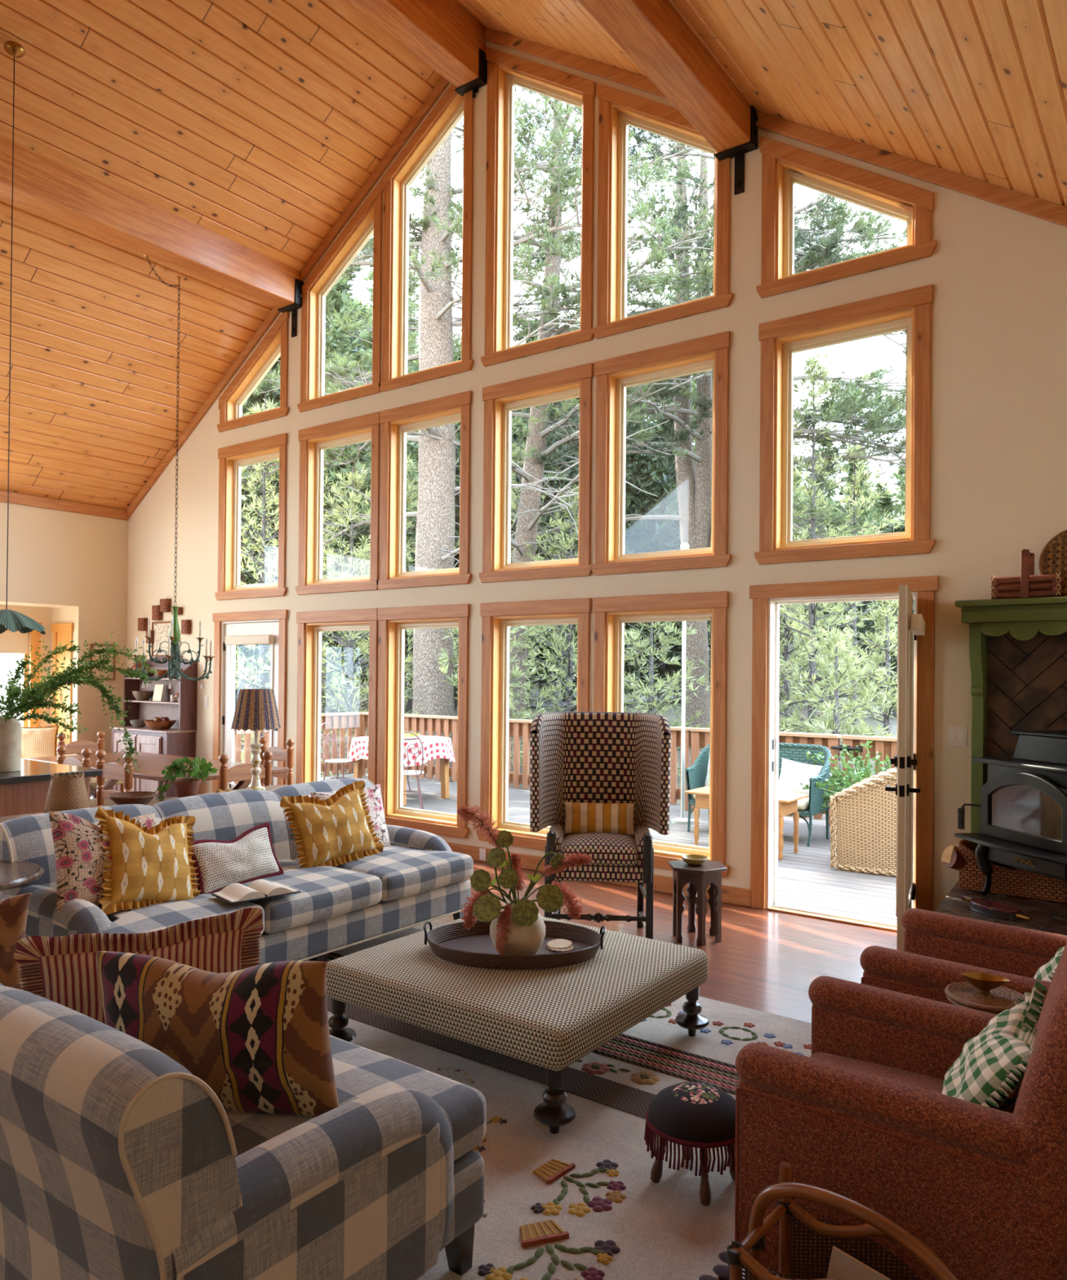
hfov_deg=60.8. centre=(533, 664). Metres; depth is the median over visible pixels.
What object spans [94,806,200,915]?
cushion
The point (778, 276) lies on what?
window
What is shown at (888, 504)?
conifer
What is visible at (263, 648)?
young pine
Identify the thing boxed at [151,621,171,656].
framed print
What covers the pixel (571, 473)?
conifer
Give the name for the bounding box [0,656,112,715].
branch
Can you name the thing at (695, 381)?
conifer
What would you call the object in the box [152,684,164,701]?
framed card
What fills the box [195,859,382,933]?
seat cushion
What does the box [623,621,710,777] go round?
young pine
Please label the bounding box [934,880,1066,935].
hearth
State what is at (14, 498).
trim
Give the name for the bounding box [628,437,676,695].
conifer
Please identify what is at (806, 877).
floor
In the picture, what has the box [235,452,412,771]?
young pine
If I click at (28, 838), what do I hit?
cushion
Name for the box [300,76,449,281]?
trim
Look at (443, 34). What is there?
beam
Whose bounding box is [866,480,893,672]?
conifer
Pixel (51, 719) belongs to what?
branch
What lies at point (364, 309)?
conifer
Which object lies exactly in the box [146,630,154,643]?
wall ornament
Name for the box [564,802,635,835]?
bolster cushion
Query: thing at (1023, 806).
wood stove
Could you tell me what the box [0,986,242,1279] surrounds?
sofa back
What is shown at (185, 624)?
wall ornament
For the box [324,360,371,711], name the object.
conifer
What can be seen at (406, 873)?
seat cushion
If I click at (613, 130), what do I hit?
window
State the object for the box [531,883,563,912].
pod
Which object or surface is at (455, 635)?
conifer
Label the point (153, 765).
dining table
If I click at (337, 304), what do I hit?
conifer
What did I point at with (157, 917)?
seat cushion
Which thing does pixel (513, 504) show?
young pine
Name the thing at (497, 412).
window
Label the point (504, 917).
amaranth spray
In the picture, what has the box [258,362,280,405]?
conifer
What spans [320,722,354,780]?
bistro chair
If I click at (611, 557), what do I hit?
window
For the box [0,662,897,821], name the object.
ground
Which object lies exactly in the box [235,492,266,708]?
conifer
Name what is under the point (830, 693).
conifer
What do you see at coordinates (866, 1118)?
armchair
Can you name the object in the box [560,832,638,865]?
seat cushion
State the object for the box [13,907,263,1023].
lumbar cushion
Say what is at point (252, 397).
conifer
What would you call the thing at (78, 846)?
cushion
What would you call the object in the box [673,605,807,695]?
young pine
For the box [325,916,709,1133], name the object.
ottoman
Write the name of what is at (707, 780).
cushion
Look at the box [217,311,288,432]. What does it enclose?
window
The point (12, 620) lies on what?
pendant lamp
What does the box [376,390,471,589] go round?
window
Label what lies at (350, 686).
young pine
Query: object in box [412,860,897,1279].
floor
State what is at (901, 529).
conifer
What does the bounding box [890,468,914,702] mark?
conifer
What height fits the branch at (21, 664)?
0.537 m
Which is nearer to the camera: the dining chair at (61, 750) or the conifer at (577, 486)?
the dining chair at (61, 750)
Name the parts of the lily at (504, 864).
stem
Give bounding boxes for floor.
[248,773,912,920]
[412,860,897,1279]
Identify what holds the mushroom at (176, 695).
on the hutch
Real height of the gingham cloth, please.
0.300 m
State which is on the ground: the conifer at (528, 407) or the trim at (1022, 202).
the conifer at (528, 407)
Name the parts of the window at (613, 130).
casing, header casing, sill casing, sash frame, casing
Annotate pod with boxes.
[470,869,505,902]
[472,893,504,922]
[486,847,507,904]
[496,830,516,898]
[497,867,518,903]
[511,897,538,926]
[524,851,564,897]
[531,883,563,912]
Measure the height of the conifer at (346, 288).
22.054 m
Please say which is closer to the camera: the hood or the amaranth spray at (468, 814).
the amaranth spray at (468, 814)
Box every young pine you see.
[235,395,339,763]
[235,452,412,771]
[268,463,413,777]
[322,453,459,735]
[411,625,559,782]
[453,441,577,719]
[509,484,666,719]
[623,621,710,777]
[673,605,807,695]
[698,350,897,738]
[778,465,863,733]
[778,624,897,790]
[780,370,905,733]
[821,600,914,771]
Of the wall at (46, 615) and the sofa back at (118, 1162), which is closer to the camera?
the sofa back at (118, 1162)
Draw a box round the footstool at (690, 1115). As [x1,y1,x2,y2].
[644,1081,735,1206]
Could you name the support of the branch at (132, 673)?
in the vase at (11, 731)
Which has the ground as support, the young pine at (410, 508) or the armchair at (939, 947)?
the young pine at (410, 508)
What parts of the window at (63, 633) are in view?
casing, header casing, casing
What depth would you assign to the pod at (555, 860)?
3.76 m
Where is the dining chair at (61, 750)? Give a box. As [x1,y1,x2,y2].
[56,745,115,806]
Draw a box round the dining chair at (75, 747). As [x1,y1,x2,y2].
[57,730,124,792]
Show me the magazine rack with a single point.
(746, 1254)
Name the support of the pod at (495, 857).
in the round vase at (526, 940)
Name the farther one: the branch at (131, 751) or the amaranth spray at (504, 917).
the branch at (131, 751)
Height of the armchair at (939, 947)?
0.972 m
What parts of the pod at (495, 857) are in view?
stem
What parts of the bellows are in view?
handle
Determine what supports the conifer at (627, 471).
on the ground
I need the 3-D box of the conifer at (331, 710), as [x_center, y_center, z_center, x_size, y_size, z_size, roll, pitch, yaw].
[-5.924,-1.319,26.255,2.721,7.366,2.814,0,-1,23]
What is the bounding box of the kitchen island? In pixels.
[0,758,102,817]
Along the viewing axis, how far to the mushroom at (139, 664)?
10.55 m
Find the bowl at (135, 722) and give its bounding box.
[129,719,147,727]
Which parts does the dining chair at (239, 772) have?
post, post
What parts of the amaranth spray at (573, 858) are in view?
stem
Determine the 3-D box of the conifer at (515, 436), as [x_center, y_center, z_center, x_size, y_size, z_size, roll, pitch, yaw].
[-0.410,-3.340,32.215,4.720,10.833,4.565,0,-1,40]
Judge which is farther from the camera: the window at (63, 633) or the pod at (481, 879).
the window at (63, 633)
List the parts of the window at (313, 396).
casing, sill casing, header casing, sash frame, casing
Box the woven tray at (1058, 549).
[1039,529,1066,595]
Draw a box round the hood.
[1013,734,1066,764]
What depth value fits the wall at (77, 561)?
10.53 m
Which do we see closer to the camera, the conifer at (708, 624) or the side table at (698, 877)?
the side table at (698, 877)
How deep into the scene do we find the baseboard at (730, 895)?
6.65 m
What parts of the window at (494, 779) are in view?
casing, sill casing, header casing, sash frame, casing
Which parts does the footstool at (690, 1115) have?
leg, leg, braid trim, padded seat, leg, leg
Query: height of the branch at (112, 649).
0.642 m
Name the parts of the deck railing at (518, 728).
post, rail, post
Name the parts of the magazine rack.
corner post, rail, cane panel, corner post, rail, cane panel, rail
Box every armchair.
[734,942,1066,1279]
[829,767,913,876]
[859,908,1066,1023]
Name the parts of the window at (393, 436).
casing, sill casing, header casing, sash frame, casing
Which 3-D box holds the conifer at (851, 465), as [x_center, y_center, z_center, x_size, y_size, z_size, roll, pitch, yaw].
[9.934,-2.597,28.076,2.236,8.396,1.980,1,-1,-31]
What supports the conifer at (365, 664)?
on the ground
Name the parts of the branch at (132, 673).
stem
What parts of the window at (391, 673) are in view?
casing, header casing, sash frame, sill casing, casing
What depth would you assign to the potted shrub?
8.98 m
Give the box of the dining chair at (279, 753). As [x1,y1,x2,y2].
[226,736,294,791]
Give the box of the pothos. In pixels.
[155,756,217,799]
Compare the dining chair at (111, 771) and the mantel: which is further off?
the dining chair at (111, 771)
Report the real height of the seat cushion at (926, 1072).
0.169 m
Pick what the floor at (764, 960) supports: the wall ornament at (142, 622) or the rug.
the rug
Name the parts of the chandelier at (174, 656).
candle arm, candle arm, candle arm, hanging chain, candle arm, candle arm, candle arm, candle arm, candle arm, candle arm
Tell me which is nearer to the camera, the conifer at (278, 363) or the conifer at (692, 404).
the conifer at (692, 404)
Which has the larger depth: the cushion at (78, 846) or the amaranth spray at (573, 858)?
the cushion at (78, 846)
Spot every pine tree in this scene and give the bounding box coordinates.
[241,86,708,782]
[324,85,801,773]
[453,106,906,749]
[626,191,906,538]
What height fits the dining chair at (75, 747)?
0.945 m
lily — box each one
[490,877,514,903]
[498,858,515,903]
[524,873,542,897]
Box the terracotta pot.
[173,778,201,798]
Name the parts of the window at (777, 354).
casing, sill casing, header casing, sash frame, casing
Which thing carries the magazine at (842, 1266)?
in the magazine rack
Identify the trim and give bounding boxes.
[0,490,127,519]
[126,306,280,519]
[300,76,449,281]
[484,26,667,98]
[755,111,1066,226]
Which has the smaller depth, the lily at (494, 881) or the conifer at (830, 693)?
the lily at (494, 881)
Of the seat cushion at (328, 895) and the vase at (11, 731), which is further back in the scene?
the vase at (11, 731)
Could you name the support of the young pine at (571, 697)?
on the ground
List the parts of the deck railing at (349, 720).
rail, post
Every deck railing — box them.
[234,711,361,784]
[360,711,693,810]
[689,727,841,826]
[831,734,897,784]
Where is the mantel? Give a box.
[955,596,1066,851]
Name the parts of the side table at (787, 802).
leg, leg, leg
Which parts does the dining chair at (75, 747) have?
post, post, rush seat, leg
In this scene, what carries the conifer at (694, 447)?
on the ground
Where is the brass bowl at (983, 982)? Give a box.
[960,972,1009,992]
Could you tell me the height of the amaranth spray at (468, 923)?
0.178 m
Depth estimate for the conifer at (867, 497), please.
47.61 m
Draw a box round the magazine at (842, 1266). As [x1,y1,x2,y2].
[826,1245,890,1279]
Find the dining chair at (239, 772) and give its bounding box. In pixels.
[218,750,272,791]
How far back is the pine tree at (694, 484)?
19.68 m
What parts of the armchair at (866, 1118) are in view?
arm panel, arm panel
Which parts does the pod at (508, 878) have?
stem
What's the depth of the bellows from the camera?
4.58 m
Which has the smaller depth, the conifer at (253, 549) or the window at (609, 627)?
the window at (609, 627)
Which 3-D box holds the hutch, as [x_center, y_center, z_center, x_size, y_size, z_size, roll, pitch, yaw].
[-4.327,0.764,10.269,1.155,1.760,0.403,0,-1,36]
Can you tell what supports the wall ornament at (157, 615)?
attached to the wall at (997, 274)
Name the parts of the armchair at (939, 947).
arm panel, arm panel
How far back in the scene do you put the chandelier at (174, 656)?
8.38 m
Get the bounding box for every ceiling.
[0,0,442,510]
[455,0,1066,206]
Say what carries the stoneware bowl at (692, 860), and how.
on the side table at (698, 877)
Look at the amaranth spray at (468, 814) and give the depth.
3.76 m
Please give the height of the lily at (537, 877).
0.152 m
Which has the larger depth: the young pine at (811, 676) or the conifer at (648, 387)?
the conifer at (648, 387)
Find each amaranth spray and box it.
[457,804,509,868]
[460,888,510,929]
[494,898,517,954]
[507,853,525,901]
[525,851,591,897]
[526,878,582,919]
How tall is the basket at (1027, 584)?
0.272 m
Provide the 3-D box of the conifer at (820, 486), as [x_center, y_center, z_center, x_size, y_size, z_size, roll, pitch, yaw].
[18.452,-6.084,58.770,3.962,13.746,3.509,1,-1,-17]
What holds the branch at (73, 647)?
in the vase at (11, 731)
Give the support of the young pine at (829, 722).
on the ground
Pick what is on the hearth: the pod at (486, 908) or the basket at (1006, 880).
the basket at (1006, 880)
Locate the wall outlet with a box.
[479,848,486,861]
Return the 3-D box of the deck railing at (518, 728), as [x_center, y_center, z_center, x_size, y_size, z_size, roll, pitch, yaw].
[-0.411,1.252,12.629,5.710,0.995,0.140,0,-1,36]
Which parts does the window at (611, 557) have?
casing, sill casing, header casing, sash frame, casing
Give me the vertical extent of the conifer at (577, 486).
11.364 m
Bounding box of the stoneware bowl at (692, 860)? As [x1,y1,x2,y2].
[681,854,707,865]
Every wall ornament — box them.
[137,617,147,631]
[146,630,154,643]
[151,604,162,620]
[160,598,171,612]
[171,607,182,614]
[181,619,191,634]
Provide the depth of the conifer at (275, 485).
27.25 m
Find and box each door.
[212,609,288,792]
[749,575,938,951]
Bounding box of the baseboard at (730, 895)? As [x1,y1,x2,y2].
[445,841,751,906]
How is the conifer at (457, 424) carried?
on the ground
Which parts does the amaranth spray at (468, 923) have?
stem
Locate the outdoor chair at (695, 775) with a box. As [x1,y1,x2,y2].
[684,742,831,846]
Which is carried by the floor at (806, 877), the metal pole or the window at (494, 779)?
the metal pole
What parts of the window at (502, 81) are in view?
casing, sill casing, header casing, sash frame, casing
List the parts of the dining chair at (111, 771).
post, post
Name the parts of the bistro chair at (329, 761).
leg, seat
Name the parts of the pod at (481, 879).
stem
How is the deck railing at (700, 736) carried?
on the floor at (806, 877)
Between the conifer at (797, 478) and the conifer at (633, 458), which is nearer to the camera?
the conifer at (797, 478)
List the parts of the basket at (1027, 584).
handle post, handle post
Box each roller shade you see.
[0,631,28,653]
[225,635,273,644]
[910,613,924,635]
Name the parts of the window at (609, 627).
casing, header casing, sash frame, sill casing, casing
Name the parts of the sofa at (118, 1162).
arm, leg, seat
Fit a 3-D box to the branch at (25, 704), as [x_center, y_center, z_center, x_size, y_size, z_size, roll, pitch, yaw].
[-3.335,0.264,5.876,0.423,0.290,0.226,0,-1,17]
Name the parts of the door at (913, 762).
casing, strike plate, header casing, handle, casing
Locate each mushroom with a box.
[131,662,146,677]
[174,692,178,702]
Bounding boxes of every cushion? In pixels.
[0,804,163,896]
[0,893,31,990]
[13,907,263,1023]
[21,724,59,759]
[48,811,155,913]
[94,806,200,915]
[95,951,339,1116]
[98,888,264,942]
[153,789,290,877]
[189,822,284,893]
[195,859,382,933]
[225,1035,486,1160]
[280,780,383,868]
[293,845,473,902]
[310,783,391,846]
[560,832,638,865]
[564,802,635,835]
[693,794,808,810]
[704,757,709,786]
[777,758,822,797]
[809,1052,1015,1113]
[942,981,1047,1111]
[1033,946,1064,982]
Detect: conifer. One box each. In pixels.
[235,355,280,688]
[235,372,279,704]
[235,465,278,690]
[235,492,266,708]
[240,399,279,584]
[240,413,266,582]
[258,268,408,712]
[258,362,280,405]
[268,492,368,713]
[321,450,356,666]
[324,272,455,571]
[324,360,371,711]
[326,265,367,677]
[328,328,369,697]
[336,443,413,696]
[346,461,457,675]
[347,362,459,713]
[350,297,372,702]
[360,271,418,362]
[366,254,419,370]
[408,541,415,699]
[410,511,459,697]
[453,337,461,707]
[453,421,576,693]
[510,407,567,705]
[511,317,539,511]
[511,400,578,706]
[531,464,561,697]
[547,413,579,702]
[551,413,659,676]
[562,466,578,686]
[573,440,681,706]
[623,416,648,693]
[624,379,710,704]
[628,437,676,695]
[637,386,661,678]
[643,373,697,549]
[643,381,696,700]
[654,504,711,692]
[658,375,712,702]
[778,617,805,703]
[779,469,819,714]
[794,608,835,702]
[800,423,846,703]
[814,471,835,533]
[816,602,849,697]
[817,447,879,649]
[831,600,885,705]
[838,441,875,524]
[844,497,873,675]
[862,520,914,718]
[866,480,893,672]
[870,488,899,697]
[890,460,905,521]
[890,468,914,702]
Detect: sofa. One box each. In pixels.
[0,777,473,964]
[0,951,487,1279]
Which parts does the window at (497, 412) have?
casing, sill casing, header casing, sash frame, casing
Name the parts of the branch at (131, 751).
stem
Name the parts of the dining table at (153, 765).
trestle leg, trestle leg, trestle leg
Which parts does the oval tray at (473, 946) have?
handle, handle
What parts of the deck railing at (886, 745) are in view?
post, rail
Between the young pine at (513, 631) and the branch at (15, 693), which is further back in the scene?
the young pine at (513, 631)
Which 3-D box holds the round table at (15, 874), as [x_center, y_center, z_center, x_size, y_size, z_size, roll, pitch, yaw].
[-2.471,1.260,3.955,0.596,0.699,0.596,0,-1,36]
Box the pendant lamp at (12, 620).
[0,40,45,634]
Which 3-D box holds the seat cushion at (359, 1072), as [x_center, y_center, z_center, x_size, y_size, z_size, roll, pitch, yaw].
[-0.658,1.209,2.357,0.770,0.196,0.836,0,-1,36]
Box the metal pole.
[671,542,694,824]
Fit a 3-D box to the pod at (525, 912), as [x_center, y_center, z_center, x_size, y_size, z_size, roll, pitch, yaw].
[-0.057,0.994,3.685,0.095,0.104,0.149,1,-1,-36]
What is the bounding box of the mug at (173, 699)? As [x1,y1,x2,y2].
[170,694,177,702]
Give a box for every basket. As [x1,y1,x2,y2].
[43,771,89,813]
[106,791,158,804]
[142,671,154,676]
[958,839,1066,902]
[990,548,1064,599]
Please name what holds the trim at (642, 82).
attached to the wall at (997, 274)
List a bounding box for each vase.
[0,717,22,772]
[489,898,545,955]
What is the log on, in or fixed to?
in the basket at (1006, 880)
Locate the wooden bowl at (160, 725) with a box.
[143,720,176,729]
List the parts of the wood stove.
spring handle, cabriole leg, plate, drawer pull, door frame, door glass, ash drawer, hood plate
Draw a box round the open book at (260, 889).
[210,879,300,904]
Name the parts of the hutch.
panel frame, door, panel, panel frame, door, panel, panel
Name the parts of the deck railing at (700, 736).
post, rail, post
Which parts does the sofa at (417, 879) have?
arm, leg, seat, arm, leg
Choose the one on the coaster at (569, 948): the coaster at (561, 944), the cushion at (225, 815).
the coaster at (561, 944)
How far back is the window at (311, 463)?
8.99 m
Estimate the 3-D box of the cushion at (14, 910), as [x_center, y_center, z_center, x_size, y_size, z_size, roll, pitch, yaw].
[-1.876,0.951,3.021,0.361,0.356,0.161,1,-1,-13]
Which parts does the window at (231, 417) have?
casing, sill casing, sash frame, casing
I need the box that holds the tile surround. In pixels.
[986,631,1066,781]
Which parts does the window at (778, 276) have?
casing, sill casing, header casing, sash frame, casing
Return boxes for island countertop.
[0,758,102,784]
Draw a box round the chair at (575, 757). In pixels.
[529,711,671,939]
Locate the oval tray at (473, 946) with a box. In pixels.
[423,920,605,969]
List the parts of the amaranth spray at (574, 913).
stem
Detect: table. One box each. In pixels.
[0,784,286,823]
[0,860,44,891]
[24,751,288,799]
[353,758,449,805]
[667,859,727,946]
[684,786,808,859]
[944,982,1026,1014]
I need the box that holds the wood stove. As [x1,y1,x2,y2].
[954,729,1066,896]
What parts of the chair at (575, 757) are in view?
leg, arm, leg, seat frame, leg, arm, leg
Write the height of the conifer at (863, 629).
4.572 m
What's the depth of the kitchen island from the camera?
5.87 m
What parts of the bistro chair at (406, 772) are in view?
seat, leg, leg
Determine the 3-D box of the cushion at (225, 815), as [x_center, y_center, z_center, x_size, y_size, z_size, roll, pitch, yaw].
[-1.790,1.128,5.219,0.320,0.764,0.780,0,-1,36]
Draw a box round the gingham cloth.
[346,735,454,767]
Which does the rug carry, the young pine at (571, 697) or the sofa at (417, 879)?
the sofa at (417, 879)
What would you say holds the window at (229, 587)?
in the wall at (997, 274)
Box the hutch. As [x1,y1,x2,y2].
[109,654,196,799]
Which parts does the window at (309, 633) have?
casing, header casing, sash frame, casing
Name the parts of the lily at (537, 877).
stem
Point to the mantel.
(1023, 618)
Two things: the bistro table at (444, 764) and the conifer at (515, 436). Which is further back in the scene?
the conifer at (515, 436)
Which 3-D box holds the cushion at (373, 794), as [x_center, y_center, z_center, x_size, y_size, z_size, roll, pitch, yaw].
[-1.119,0.961,5.602,0.197,0.394,0.544,0,-1,43]
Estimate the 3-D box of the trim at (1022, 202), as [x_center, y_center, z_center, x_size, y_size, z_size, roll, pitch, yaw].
[2.908,-2.635,5.246,3.435,2.352,0.034,0,-1,36]
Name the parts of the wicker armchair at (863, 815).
braided post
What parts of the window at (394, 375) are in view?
casing, header casing, sill casing, sash frame, casing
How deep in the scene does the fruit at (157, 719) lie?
10.06 m
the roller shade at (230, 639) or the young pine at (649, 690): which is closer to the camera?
the roller shade at (230, 639)
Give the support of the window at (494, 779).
in the wall at (997, 274)
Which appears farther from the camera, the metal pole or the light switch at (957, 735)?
the metal pole
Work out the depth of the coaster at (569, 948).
3.84 m
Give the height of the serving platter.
0.094 m
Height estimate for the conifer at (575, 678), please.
10.505 m
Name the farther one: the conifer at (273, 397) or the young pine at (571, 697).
the conifer at (273, 397)
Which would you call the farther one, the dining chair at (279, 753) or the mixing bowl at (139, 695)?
the mixing bowl at (139, 695)
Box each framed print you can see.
[89,644,115,679]
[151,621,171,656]
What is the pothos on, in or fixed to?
on the console table at (3, 819)
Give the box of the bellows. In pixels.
[960,895,1031,919]
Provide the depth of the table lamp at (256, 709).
5.97 m
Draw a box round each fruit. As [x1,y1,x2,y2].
[154,717,160,721]
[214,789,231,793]
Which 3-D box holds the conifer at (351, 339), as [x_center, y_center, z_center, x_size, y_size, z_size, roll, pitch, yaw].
[-6.611,-5.242,32.755,4.781,14.369,4.975,0,-1,44]
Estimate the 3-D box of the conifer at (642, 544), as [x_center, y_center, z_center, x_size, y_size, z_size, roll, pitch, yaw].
[2.423,-4.096,29.037,3.486,11.906,3.628,0,-1,20]
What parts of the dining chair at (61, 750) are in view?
post, post, rush seat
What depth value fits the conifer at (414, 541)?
35.78 m
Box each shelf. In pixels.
[124,677,176,679]
[124,699,178,704]
[955,596,1066,608]
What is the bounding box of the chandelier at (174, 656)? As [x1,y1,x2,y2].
[131,253,214,688]
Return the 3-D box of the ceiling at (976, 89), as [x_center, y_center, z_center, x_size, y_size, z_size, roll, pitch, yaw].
[-0.439,-3.512,2.445,6.303,4.272,8.935,0,-1,36]
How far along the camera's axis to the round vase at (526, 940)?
3.67 m
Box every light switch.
[204,696,208,706]
[947,725,967,746]
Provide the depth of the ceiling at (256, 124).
7.90 m
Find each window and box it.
[0,622,42,727]
[51,622,73,748]
[214,433,287,599]
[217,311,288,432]
[295,411,380,595]
[296,608,377,785]
[297,177,383,412]
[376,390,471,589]
[377,604,470,838]
[378,84,473,391]
[476,597,591,850]
[479,362,593,582]
[480,46,595,366]
[591,330,731,575]
[592,82,733,338]
[592,591,728,877]
[754,284,935,564]
[755,135,937,297]
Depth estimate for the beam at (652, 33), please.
5.56 m
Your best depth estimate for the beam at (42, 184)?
7.77 m
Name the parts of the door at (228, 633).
casing, header casing, casing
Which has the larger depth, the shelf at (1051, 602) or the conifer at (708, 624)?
the conifer at (708, 624)
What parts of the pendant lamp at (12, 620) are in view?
cord, lamp shade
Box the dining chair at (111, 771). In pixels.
[95,749,133,805]
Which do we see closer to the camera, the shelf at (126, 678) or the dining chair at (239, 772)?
the dining chair at (239, 772)
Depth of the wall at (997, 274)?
6.29 m
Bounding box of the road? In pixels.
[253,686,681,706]
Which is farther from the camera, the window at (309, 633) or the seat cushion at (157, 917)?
the window at (309, 633)
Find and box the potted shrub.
[800,740,890,812]
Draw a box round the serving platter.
[404,732,422,739]
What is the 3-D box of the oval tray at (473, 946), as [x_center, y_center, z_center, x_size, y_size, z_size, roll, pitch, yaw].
[-0.081,1.161,3.864,0.790,0.108,0.564,0,0,3]
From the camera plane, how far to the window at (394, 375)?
8.30 m
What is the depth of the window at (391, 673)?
8.32 m
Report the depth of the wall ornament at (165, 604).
10.41 m
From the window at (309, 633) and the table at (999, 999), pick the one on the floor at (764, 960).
the table at (999, 999)
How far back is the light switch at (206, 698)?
9.98 m
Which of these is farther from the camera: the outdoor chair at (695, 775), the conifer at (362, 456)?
the conifer at (362, 456)
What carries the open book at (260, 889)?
on the sofa at (417, 879)
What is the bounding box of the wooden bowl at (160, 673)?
[153,670,168,678]
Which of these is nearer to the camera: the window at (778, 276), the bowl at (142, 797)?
the bowl at (142, 797)
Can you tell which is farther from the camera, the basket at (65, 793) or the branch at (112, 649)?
the branch at (112, 649)
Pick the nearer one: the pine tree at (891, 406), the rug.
the rug
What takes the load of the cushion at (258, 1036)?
on the sofa at (118, 1162)
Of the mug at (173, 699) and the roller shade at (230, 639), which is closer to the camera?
the roller shade at (230, 639)
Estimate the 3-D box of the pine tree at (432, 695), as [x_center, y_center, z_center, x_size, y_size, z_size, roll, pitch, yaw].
[-2.092,-5.989,15.872,8.057,17.004,8.743,1,-1,-12]
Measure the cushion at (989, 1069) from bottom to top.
0.372 m
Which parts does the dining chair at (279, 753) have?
post, post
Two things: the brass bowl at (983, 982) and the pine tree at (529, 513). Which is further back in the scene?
the pine tree at (529, 513)
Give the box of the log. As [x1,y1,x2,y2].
[941,845,965,871]
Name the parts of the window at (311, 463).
casing, sill casing, header casing, sash frame, casing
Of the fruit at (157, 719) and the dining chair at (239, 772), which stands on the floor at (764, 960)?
the dining chair at (239, 772)
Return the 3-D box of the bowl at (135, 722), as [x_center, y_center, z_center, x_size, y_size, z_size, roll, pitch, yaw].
[-4.532,0.678,10.454,0.200,0.085,0.200,0,-1,36]
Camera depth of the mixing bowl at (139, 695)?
10.44 m
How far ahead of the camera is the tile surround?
5.26 m
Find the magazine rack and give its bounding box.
[726,1161,957,1279]
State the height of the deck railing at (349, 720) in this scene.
0.995 m
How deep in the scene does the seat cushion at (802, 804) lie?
8.77 m
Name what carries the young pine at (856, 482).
on the ground
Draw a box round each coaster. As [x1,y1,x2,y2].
[546,938,573,949]
[547,945,573,952]
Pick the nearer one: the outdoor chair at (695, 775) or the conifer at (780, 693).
the outdoor chair at (695, 775)
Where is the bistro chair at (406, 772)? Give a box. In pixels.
[403,731,424,808]
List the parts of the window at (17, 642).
sash frame, casing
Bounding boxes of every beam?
[0,135,303,337]
[346,0,487,97]
[577,0,757,195]
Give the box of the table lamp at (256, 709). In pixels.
[231,688,281,790]
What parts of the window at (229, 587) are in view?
casing, sill casing, header casing, sash frame, casing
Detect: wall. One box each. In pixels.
[0,501,128,797]
[0,602,71,755]
[126,40,1066,911]
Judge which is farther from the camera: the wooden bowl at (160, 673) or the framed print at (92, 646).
the framed print at (92, 646)
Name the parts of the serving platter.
dish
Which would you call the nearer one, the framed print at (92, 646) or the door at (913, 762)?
the door at (913, 762)
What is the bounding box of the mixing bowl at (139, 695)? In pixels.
[132,690,153,700]
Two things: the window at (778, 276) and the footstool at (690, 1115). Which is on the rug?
the footstool at (690, 1115)
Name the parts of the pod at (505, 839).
stem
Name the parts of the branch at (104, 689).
stem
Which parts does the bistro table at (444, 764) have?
leg, leg, leg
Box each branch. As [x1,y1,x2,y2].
[0,645,44,711]
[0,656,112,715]
[0,681,30,718]
[0,683,55,721]
[9,669,142,773]
[10,631,156,718]
[12,693,81,718]
[13,651,158,714]
[15,640,80,703]
[15,672,130,728]
[17,666,60,706]
[17,707,89,741]
[26,643,122,697]
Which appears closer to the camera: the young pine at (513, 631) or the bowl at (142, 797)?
the bowl at (142, 797)
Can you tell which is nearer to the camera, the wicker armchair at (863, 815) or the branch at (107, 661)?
the branch at (107, 661)
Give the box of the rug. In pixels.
[306,927,811,1279]
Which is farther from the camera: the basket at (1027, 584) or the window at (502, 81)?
the window at (502, 81)
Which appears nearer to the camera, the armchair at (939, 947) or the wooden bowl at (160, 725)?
the armchair at (939, 947)
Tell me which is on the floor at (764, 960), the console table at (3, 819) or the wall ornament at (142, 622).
the console table at (3, 819)

